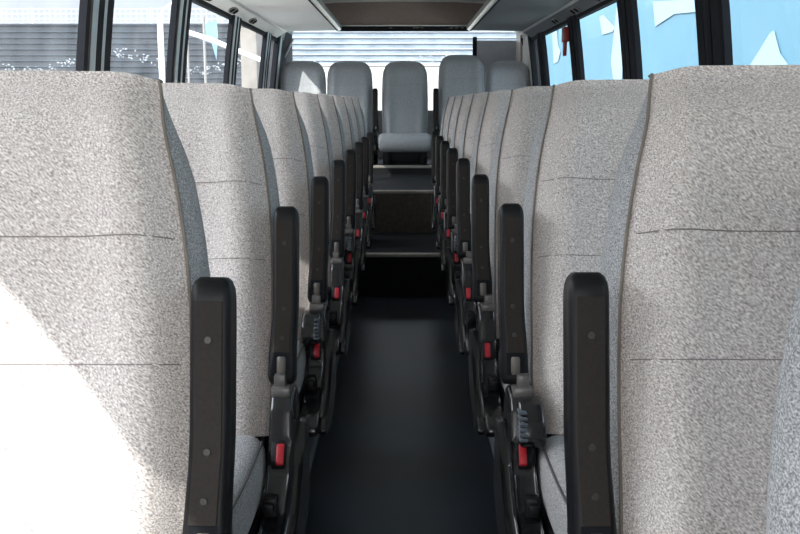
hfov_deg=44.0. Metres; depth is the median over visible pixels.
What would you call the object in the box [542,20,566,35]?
window
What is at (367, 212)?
seat
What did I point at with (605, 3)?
window
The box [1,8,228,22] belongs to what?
wire fence
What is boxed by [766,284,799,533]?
seat
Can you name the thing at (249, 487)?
seat cushion
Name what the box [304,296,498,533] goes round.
floor
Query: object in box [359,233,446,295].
step
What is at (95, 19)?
trim
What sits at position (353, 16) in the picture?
ceiling panel
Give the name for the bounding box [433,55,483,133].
seat
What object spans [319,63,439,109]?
wall
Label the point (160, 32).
lamp post
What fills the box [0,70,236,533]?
seat
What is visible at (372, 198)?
seat
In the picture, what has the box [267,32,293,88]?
trim
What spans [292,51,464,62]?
shrubbery
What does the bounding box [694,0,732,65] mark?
trim
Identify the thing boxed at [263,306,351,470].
trim
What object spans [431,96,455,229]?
seat
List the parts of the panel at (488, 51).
edge post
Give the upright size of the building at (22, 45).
4.450 m
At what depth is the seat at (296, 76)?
9.17 m
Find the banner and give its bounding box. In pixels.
[202,17,217,82]
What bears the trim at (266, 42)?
attached to the wall
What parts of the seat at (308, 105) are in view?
leg, backrest, panel, armrest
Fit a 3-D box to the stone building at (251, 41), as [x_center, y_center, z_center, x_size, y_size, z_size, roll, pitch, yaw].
[-4.184,-4.681,28.242,0.500,4.280,1.280,0,9,0]
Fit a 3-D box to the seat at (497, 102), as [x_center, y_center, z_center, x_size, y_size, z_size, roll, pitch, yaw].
[0.713,-0.050,3.450,1.024,1.127,0.709,0,9,0]
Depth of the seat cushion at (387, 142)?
8.76 m
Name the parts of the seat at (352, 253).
backrest, panel, recline lever, armrest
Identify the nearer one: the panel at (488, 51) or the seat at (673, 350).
the seat at (673, 350)
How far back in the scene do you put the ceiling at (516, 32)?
9.50 m
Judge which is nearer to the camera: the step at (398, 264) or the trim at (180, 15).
the trim at (180, 15)
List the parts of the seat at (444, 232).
armrest, panel, backrest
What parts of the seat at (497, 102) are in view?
armrest, panel, backrest, seat frame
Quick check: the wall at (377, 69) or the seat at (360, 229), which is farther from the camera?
the wall at (377, 69)
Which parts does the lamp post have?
arm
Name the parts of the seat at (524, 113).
armrest, panel, seat frame, backrest, leg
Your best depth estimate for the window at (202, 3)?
5.88 m
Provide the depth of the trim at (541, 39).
8.20 m
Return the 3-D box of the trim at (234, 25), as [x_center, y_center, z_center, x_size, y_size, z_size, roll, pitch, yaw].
[-1.147,-1.309,6.752,0.116,0.820,0.330,0,9,0]
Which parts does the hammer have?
handle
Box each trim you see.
[76,0,114,70]
[165,0,191,82]
[223,15,241,84]
[258,32,271,88]
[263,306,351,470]
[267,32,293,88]
[468,356,561,455]
[516,32,540,85]
[536,32,549,85]
[567,14,584,80]
[616,0,642,78]
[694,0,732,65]
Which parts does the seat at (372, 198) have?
backrest, panel, armrest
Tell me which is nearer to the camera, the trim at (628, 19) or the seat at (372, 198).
the trim at (628, 19)
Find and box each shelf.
[236,0,335,30]
[473,0,571,30]
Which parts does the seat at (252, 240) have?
backrest, seat frame, panel, armrest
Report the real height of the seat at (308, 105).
1.120 m
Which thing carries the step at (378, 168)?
on the step at (403, 201)
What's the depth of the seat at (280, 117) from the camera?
2.76 m
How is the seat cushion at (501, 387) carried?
on the seat at (524, 113)
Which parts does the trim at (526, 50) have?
corner panel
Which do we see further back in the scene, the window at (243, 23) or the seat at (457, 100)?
the window at (243, 23)
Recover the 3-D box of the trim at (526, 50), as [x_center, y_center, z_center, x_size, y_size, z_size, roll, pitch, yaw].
[1.221,-1.367,9.510,0.165,1.740,1.080,0,9,0]
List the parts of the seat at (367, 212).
backrest, panel, armrest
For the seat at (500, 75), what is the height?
0.932 m
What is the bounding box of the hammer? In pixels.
[561,27,568,55]
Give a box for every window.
[192,0,232,19]
[241,20,265,35]
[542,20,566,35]
[576,0,615,18]
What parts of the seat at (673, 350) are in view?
armrest, panel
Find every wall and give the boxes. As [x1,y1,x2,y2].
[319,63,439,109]
[372,110,439,157]
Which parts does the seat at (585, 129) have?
armrest, recline lever, panel, seat frame, backrest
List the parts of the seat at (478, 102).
armrest, panel, backrest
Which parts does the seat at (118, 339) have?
panel, armrest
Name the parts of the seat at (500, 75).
panel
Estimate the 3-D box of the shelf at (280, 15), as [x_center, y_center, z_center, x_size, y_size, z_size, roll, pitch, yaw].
[-0.804,-1.157,3.065,0.455,0.033,11.620,0,9,0]
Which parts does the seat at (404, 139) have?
panel, seat, backrest, panel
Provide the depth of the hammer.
6.86 m
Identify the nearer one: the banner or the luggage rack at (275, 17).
the luggage rack at (275, 17)
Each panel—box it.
[324,2,483,31]
[472,37,515,91]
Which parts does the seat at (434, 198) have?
armrest, panel, backrest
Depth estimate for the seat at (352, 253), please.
4.35 m
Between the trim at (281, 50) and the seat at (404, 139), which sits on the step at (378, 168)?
the seat at (404, 139)
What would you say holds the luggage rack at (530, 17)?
attached to the ceiling at (516, 32)
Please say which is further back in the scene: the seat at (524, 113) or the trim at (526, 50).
the trim at (526, 50)
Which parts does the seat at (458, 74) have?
armrest, panel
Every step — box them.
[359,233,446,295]
[372,174,434,232]
[373,158,431,173]
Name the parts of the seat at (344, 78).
backrest, panel, armrest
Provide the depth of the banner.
22.94 m
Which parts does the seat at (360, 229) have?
backrest, panel, armrest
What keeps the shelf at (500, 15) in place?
attached to the luggage rack at (530, 17)
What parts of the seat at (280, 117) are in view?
leg, leg, backrest, seat frame, panel, recline lever, armrest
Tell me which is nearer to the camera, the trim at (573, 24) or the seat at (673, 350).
the seat at (673, 350)
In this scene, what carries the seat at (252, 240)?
on the trim at (313, 441)
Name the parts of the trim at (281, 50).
corner panel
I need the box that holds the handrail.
[187,30,260,82]
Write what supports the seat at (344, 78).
on the step at (378, 168)
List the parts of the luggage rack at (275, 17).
service panel, edge rail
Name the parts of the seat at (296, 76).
panel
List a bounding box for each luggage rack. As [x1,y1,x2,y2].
[204,0,341,37]
[466,0,603,37]
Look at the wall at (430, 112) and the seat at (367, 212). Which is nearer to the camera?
the seat at (367, 212)
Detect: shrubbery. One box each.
[3,48,240,73]
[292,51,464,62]
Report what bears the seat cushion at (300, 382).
on the seat at (280, 117)
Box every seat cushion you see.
[232,434,265,533]
[294,339,305,393]
[378,133,430,151]
[498,347,508,390]
[537,435,566,533]
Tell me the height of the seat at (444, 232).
1.127 m
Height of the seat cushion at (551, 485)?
0.140 m
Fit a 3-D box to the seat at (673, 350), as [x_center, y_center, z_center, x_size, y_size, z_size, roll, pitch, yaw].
[0.707,0.349,1.053,1.024,1.127,0.709,0,9,0]
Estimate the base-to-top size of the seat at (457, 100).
1.127 m
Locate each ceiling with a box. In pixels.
[281,31,293,39]
[321,0,486,2]
[515,31,527,39]
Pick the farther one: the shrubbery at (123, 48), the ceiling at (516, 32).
the shrubbery at (123, 48)
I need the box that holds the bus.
[545,0,799,85]
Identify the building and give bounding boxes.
[0,23,262,86]
[240,26,261,88]
[292,30,515,62]
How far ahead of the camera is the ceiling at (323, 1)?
8.66 m
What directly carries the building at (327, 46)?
on the ground
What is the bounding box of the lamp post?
[157,2,171,82]
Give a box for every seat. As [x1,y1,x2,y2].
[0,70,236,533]
[162,83,309,533]
[248,88,335,472]
[280,61,325,93]
[294,92,350,368]
[316,94,359,305]
[327,61,378,162]
[328,95,366,310]
[341,96,371,248]
[350,97,375,229]
[378,61,430,163]
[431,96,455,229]
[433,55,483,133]
[435,95,463,248]
[439,94,476,308]
[445,92,497,366]
[454,90,510,369]
[469,86,559,472]
[485,61,529,91]
[493,79,648,533]
[563,65,799,533]
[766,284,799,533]
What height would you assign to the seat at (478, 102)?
1.127 m
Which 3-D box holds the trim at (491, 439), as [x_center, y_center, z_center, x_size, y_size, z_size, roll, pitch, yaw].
[0.777,0.511,3.883,0.917,0.120,12.700,0,9,0]
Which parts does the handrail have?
post, rail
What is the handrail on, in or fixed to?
on the ground
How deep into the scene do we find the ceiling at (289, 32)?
9.56 m
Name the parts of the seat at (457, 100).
armrest, panel, backrest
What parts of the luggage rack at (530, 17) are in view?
edge rail, service panel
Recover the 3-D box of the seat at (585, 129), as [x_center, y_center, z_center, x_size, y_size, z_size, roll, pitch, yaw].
[0.706,0.216,1.852,1.024,1.127,0.709,0,9,0]

